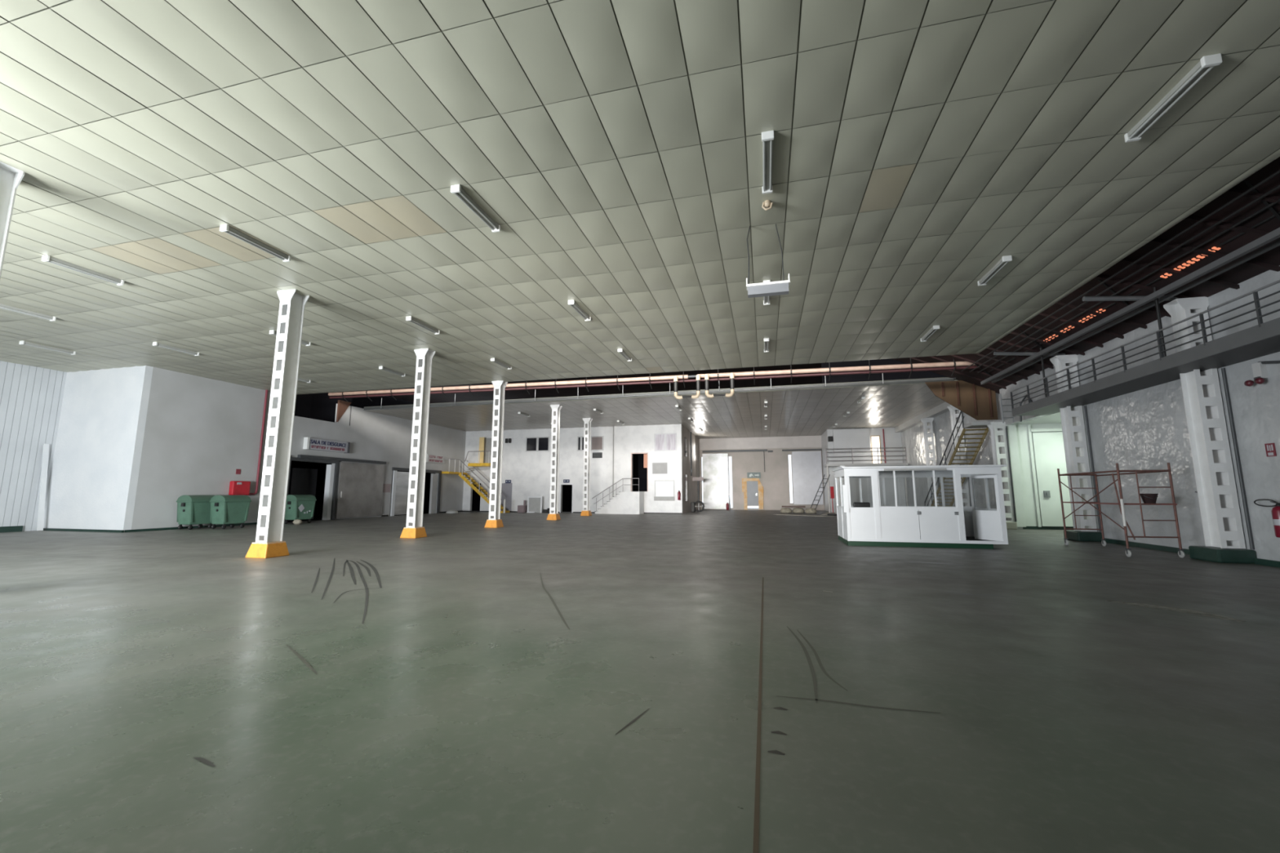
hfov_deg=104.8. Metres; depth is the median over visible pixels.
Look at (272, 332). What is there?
ceiling light
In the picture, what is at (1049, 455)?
door
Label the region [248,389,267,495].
pipe
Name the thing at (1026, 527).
baseboard
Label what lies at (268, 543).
steel column
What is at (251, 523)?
baseboard
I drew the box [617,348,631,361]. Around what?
ceiling light
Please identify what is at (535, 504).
box
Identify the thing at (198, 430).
wall
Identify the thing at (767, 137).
ceiling light
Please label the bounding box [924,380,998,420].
wall
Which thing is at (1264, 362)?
pipe
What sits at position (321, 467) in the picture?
door frame
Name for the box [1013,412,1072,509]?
wall
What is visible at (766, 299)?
ceiling light
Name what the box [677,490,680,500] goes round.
fire extinguisher
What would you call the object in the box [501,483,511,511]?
door
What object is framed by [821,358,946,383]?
wall
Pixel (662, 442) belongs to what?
window
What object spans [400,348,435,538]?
steel column
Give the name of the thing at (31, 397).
wall
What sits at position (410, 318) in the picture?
ceiling light
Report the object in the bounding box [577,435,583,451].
window
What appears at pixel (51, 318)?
ceiling light
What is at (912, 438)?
wall
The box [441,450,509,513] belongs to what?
stair
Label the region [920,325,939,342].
ceiling light
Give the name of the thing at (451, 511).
heap
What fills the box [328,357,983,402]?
insulated pipe
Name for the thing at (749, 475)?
exit sign
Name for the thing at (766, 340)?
ceiling light
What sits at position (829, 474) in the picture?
ladder
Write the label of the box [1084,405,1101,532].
conduit
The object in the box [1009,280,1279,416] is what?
walkway
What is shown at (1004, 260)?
ceiling light
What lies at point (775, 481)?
wall
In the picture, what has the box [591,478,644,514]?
concrete steps
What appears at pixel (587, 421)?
steel column
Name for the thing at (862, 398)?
ceiling light
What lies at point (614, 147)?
ceiling
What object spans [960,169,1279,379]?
ceiling beams
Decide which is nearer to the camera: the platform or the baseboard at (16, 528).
the baseboard at (16, 528)
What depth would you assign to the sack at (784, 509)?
37.40 m
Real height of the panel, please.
0.821 m
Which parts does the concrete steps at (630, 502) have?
handrail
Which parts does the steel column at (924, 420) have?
capital plate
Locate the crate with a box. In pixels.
[517,500,526,512]
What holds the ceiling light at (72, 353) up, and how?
attached to the ceiling at (614, 147)
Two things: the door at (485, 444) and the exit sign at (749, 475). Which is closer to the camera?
the door at (485, 444)
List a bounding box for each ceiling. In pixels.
[0,0,1279,394]
[364,377,956,439]
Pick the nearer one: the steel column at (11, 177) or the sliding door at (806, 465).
the steel column at (11, 177)
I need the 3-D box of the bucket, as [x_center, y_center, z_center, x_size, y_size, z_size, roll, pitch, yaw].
[12.249,1.731,11.867,0.330,0.235,0.330,-2,-8,14]
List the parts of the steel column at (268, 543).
batten plate, capital plate, batten plate, capital plate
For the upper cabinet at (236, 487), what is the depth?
22.96 m
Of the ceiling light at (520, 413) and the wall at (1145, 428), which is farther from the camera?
the ceiling light at (520, 413)
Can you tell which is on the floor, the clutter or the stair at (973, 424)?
the stair at (973, 424)
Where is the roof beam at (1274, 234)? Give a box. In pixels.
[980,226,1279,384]
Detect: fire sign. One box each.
[235,469,240,474]
[1264,443,1276,457]
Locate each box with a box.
[526,496,542,512]
[827,435,832,441]
[829,486,834,512]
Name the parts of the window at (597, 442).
pane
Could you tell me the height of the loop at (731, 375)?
1.105 m
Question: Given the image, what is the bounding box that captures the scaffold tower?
[1057,462,1185,558]
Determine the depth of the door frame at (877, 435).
38.75 m
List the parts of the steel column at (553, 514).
batten plate, capital plate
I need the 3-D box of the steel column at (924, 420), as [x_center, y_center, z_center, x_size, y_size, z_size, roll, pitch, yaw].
[18.193,2.551,30.829,0.661,6.202,0.602,-2,-8,14]
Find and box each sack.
[780,507,791,512]
[792,507,804,512]
[804,507,817,513]
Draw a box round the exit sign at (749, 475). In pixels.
[746,472,760,478]
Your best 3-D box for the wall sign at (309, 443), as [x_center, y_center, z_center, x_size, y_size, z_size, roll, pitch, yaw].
[-17.630,1.079,27.850,0.262,0.641,2.801,-2,-8,14]
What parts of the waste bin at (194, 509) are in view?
lid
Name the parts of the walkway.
post, post, post, post, post, post, post, post, post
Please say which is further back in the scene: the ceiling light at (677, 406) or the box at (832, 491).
the box at (832, 491)
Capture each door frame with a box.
[288,460,332,522]
[389,470,435,515]
[559,483,573,512]
[870,435,881,463]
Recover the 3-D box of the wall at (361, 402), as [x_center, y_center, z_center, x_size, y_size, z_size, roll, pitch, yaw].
[-3.781,-2.669,23.746,40.150,4.051,51.702,-2,-8,14]
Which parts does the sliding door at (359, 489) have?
door frame, rail, door panel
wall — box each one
[0,360,66,531]
[32,365,413,414]
[43,365,153,532]
[131,366,466,529]
[462,423,682,512]
[471,453,647,511]
[681,424,700,514]
[699,435,824,510]
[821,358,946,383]
[821,427,906,512]
[901,392,1007,519]
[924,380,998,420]
[999,265,1279,561]
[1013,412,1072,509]
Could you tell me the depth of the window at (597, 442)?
38.10 m
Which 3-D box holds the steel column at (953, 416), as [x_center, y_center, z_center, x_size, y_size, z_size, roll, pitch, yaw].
[17.021,1.928,26.216,0.661,6.202,0.602,-2,-8,14]
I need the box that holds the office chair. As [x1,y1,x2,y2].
[853,502,870,507]
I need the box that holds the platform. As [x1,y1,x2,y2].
[823,447,908,512]
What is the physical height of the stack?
0.101 m
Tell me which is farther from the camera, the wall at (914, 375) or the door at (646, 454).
the door at (646, 454)
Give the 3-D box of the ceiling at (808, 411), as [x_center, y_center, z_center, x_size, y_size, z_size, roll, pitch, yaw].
[2.025,-0.278,36.776,34.152,0.242,21.401,-2,-8,14]
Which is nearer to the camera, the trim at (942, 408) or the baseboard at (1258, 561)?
the baseboard at (1258, 561)
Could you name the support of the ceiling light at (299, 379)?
attached to the ceiling at (614, 147)
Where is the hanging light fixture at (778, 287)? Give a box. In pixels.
[746,223,790,297]
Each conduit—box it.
[1005,426,1017,521]
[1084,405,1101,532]
[1221,368,1254,549]
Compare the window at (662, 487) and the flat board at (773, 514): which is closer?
the flat board at (773, 514)
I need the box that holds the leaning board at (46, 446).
[36,444,49,530]
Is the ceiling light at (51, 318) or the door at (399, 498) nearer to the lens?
the ceiling light at (51, 318)
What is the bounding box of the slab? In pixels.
[821,512,835,515]
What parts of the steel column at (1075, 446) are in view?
capital plate, capital plate, batten plate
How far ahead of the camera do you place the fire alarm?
10.25 m
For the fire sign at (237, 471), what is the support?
attached to the wall at (198, 430)
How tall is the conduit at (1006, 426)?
4.030 m
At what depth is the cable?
40.38 m
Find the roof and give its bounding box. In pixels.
[368,156,1279,403]
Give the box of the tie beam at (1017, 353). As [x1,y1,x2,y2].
[993,351,1065,355]
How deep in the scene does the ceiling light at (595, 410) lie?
30.57 m
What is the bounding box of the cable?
[689,431,692,475]
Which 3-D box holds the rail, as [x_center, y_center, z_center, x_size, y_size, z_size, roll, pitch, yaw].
[-1.303,-1.864,26.441,32.400,0.724,0.039,-2,-8,14]
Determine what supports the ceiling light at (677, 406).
attached to the ceiling at (808, 411)
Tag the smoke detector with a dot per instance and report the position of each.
(766, 203)
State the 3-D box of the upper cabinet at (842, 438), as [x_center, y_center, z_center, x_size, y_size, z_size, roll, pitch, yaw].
[16.721,1.103,39.073,2.651,1.721,0.350,-2,-8,14]
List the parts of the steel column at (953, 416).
capital plate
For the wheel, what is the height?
0.900 m
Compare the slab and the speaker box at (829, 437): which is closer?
the slab
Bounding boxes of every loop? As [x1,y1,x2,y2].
[673,374,700,399]
[704,373,733,398]
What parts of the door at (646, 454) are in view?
orange panel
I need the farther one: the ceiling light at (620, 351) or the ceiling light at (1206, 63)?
the ceiling light at (620, 351)
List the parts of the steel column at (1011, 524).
capital plate, batten plate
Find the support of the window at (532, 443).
in the wall at (529, 472)
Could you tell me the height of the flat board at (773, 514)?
0.030 m
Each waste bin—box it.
[176,494,214,529]
[209,494,251,528]
[284,494,316,524]
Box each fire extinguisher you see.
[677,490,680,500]
[1253,498,1279,537]
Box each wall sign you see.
[302,437,350,453]
[426,453,444,463]
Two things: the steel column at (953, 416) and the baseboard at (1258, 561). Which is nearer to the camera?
the baseboard at (1258, 561)
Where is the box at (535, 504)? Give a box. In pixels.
[526,496,542,512]
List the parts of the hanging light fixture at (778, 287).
cord, panel, cord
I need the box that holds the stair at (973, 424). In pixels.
[924,410,994,506]
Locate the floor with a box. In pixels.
[0,507,1279,852]
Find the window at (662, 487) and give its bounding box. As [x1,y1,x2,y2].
[654,480,674,496]
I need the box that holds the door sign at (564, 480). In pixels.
[563,479,569,482]
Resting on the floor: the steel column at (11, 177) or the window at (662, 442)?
the steel column at (11, 177)
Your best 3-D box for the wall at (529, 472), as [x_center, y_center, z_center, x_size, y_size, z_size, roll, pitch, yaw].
[-5.678,3.372,38.578,18.101,6.652,0.252,-2,-8,14]
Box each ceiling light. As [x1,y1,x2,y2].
[0,303,56,321]
[18,340,75,355]
[41,254,124,285]
[152,342,199,355]
[219,224,291,262]
[269,329,276,335]
[297,377,311,382]
[301,339,311,346]
[378,366,405,376]
[405,315,439,334]
[450,184,501,232]
[490,357,511,369]
[517,412,529,417]
[568,299,591,320]
[593,408,603,413]
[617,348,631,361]
[675,404,681,410]
[761,129,773,194]
[763,280,770,305]
[764,337,768,352]
[857,396,865,403]
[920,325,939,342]
[977,255,1012,285]
[1124,53,1222,142]
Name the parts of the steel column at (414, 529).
batten plate, capital plate, batten plate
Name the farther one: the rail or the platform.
the platform
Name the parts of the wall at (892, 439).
bright pane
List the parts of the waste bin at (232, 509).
lid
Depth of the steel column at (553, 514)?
28.37 m
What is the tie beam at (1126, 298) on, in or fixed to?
on the steel column at (1220, 510)
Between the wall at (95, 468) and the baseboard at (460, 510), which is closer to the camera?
the wall at (95, 468)
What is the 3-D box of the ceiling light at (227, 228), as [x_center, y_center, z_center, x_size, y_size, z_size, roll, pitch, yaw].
[-7.818,-3.723,10.085,0.171,0.121,1.341,-2,-8,14]
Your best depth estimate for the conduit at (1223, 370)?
10.85 m
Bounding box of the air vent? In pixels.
[592,452,602,457]
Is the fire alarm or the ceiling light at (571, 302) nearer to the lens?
the fire alarm
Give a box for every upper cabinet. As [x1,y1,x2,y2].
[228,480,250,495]
[832,428,870,451]
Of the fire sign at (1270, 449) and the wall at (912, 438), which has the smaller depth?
the fire sign at (1270, 449)
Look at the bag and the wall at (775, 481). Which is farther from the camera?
the wall at (775, 481)
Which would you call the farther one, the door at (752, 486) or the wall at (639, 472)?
the door at (752, 486)
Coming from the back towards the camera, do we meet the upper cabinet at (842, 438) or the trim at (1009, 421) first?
the upper cabinet at (842, 438)
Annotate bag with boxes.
[293,519,302,524]
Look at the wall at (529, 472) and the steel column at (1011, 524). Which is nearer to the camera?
the steel column at (1011, 524)
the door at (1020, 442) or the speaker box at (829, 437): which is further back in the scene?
the speaker box at (829, 437)
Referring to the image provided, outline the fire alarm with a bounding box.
[1244,361,1268,386]
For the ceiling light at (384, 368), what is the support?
attached to the ceiling at (614, 147)
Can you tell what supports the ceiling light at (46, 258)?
attached to the ceiling at (614, 147)
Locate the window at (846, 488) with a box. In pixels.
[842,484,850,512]
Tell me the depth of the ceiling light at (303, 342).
16.70 m
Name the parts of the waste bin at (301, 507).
lid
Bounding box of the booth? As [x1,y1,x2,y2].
[831,464,1008,549]
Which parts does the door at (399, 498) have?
door panel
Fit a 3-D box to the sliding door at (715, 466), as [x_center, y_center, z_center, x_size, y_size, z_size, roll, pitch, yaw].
[8.724,4.851,45.266,5.901,5.391,0.161,-2,-8,14]
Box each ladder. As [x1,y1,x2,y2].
[810,474,830,509]
[1000,393,1032,422]
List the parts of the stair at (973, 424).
handrail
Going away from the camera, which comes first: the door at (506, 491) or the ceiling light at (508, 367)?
the ceiling light at (508, 367)
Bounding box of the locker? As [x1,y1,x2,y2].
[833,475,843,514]
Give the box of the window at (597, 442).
[590,435,604,450]
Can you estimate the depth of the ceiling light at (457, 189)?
8.74 m
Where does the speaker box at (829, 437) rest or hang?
attached to the wall at (892, 439)
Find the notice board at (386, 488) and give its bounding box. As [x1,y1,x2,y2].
[382,484,390,492]
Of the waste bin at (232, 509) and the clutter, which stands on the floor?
the waste bin at (232, 509)
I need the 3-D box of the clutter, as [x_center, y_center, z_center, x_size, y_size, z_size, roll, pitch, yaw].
[1.774,5.289,36.155,1.501,0.300,0.171,-2,-8,14]
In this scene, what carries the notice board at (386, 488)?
attached to the wall at (198, 430)
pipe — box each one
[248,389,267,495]
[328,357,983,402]
[612,426,613,497]
[882,428,886,462]
[1257,360,1279,364]
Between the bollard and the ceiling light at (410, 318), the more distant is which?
the bollard
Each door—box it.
[284,454,386,521]
[390,467,441,515]
[478,437,491,462]
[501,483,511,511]
[631,452,648,491]
[702,448,767,509]
[746,480,758,505]
[782,448,823,504]
[1006,425,1041,527]
[1030,427,1084,526]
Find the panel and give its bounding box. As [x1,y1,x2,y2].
[652,462,666,474]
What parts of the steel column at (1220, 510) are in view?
capital plate, batten plate, capital plate, batten plate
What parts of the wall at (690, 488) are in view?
dark panel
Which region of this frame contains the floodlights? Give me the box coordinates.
[505,438,511,443]
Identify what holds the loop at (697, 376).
hanging from the insulated pipe at (955, 365)
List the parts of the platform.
leg, rail, rail, rail, rail, leg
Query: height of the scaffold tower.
2.219 m
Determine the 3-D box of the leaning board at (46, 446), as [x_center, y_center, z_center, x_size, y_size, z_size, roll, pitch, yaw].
[-24.143,2.434,19.956,0.490,3.486,0.160,-2,-8,14]
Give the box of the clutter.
[653,496,674,501]
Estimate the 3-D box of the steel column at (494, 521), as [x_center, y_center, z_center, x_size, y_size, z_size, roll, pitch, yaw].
[-6.463,1.196,22.292,0.612,6.601,0.612,-2,-8,14]
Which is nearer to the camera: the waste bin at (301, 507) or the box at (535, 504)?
the waste bin at (301, 507)
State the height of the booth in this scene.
2.296 m
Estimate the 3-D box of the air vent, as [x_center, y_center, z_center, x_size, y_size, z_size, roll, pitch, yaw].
[-3.288,2.214,37.960,0.791,0.421,0.072,-2,-8,14]
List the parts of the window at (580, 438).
pane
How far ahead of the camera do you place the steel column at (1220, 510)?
11.24 m
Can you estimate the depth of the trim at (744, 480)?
44.81 m
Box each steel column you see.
[0,161,24,279]
[244,288,309,558]
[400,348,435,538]
[484,380,507,528]
[546,404,562,519]
[580,417,592,515]
[920,417,938,506]
[946,404,969,506]
[986,422,1017,529]
[1049,354,1102,542]
[1163,296,1257,564]
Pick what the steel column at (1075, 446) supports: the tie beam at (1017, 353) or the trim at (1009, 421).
the tie beam at (1017, 353)
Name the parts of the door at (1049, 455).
rail, handle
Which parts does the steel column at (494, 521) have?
batten plate, capital plate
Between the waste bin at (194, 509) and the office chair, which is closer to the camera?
the office chair
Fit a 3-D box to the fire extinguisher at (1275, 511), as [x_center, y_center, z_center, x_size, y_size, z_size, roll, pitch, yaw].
[12.923,1.866,10.079,0.237,0.762,0.576,-2,-8,14]
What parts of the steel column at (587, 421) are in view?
batten plate, capital plate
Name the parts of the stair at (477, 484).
handrail, handrail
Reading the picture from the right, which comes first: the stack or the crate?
the stack
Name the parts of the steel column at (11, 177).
batten plate, capital plate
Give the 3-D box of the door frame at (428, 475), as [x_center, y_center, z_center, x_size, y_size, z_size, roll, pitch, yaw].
[-18.567,4.612,35.623,5.051,3.502,5.701,-2,-8,14]
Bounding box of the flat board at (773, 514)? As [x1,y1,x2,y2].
[773,514,834,516]
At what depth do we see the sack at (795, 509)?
37.38 m
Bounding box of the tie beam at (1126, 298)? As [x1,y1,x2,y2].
[1082,295,1179,301]
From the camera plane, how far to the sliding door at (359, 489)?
28.87 m
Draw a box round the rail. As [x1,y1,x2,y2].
[363,373,955,410]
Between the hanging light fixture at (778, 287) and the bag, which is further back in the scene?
the bag
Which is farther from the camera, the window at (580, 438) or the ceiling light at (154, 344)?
the window at (580, 438)
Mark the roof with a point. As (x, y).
(1270, 260)
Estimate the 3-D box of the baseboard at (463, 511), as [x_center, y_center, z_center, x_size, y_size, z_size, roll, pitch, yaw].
[-5.712,6.609,38.003,18.102,0.081,0.031,-2,-8,14]
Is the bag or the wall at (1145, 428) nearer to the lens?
the wall at (1145, 428)
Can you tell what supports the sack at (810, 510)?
on the floor
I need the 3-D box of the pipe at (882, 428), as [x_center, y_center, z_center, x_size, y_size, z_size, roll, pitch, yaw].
[19.115,1.556,38.586,0.097,2.750,0.097,-2,-8,14]
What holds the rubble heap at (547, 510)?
on the floor
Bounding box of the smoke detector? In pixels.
[761,200,773,210]
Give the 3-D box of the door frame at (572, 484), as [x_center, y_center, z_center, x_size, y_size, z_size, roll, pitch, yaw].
[-5.668,5.548,38.177,1.091,2.232,0.152,-2,-8,14]
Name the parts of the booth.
panel, sash, panel, sash, panel, sash, awning rail, sash, panel, sash, panel, panel, door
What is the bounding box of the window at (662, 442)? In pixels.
[653,432,676,451]
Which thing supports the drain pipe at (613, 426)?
attached to the wall at (529, 472)
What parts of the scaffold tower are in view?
leg, rail, leg, leg, rail, leg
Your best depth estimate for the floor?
3.82 m
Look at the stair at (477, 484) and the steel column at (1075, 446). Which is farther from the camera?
the stair at (477, 484)
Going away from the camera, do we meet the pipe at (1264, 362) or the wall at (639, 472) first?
the pipe at (1264, 362)
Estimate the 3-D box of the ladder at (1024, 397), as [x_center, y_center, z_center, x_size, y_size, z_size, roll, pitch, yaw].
[14.979,-0.788,19.537,0.292,1.205,1.061,5,-9,-31]
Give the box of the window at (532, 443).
[525,436,549,452]
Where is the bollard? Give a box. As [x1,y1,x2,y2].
[502,498,505,513]
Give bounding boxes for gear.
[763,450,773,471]
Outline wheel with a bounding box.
[690,501,704,512]
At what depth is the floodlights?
39.82 m
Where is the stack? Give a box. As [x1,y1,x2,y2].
[782,506,805,507]
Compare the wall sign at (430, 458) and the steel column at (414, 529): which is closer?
the steel column at (414, 529)
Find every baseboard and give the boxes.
[0,525,22,533]
[43,522,257,533]
[381,510,462,516]
[462,511,682,514]
[1022,526,1073,529]
[1101,537,1279,567]
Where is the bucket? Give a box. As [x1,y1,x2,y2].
[1139,493,1158,503]
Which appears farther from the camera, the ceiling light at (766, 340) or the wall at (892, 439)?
the wall at (892, 439)
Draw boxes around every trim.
[742,478,763,510]
[894,401,950,432]
[994,415,1039,425]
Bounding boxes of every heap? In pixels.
[445,509,457,513]
[542,508,549,512]
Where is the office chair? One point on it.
(856, 504)
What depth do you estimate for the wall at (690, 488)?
39.95 m

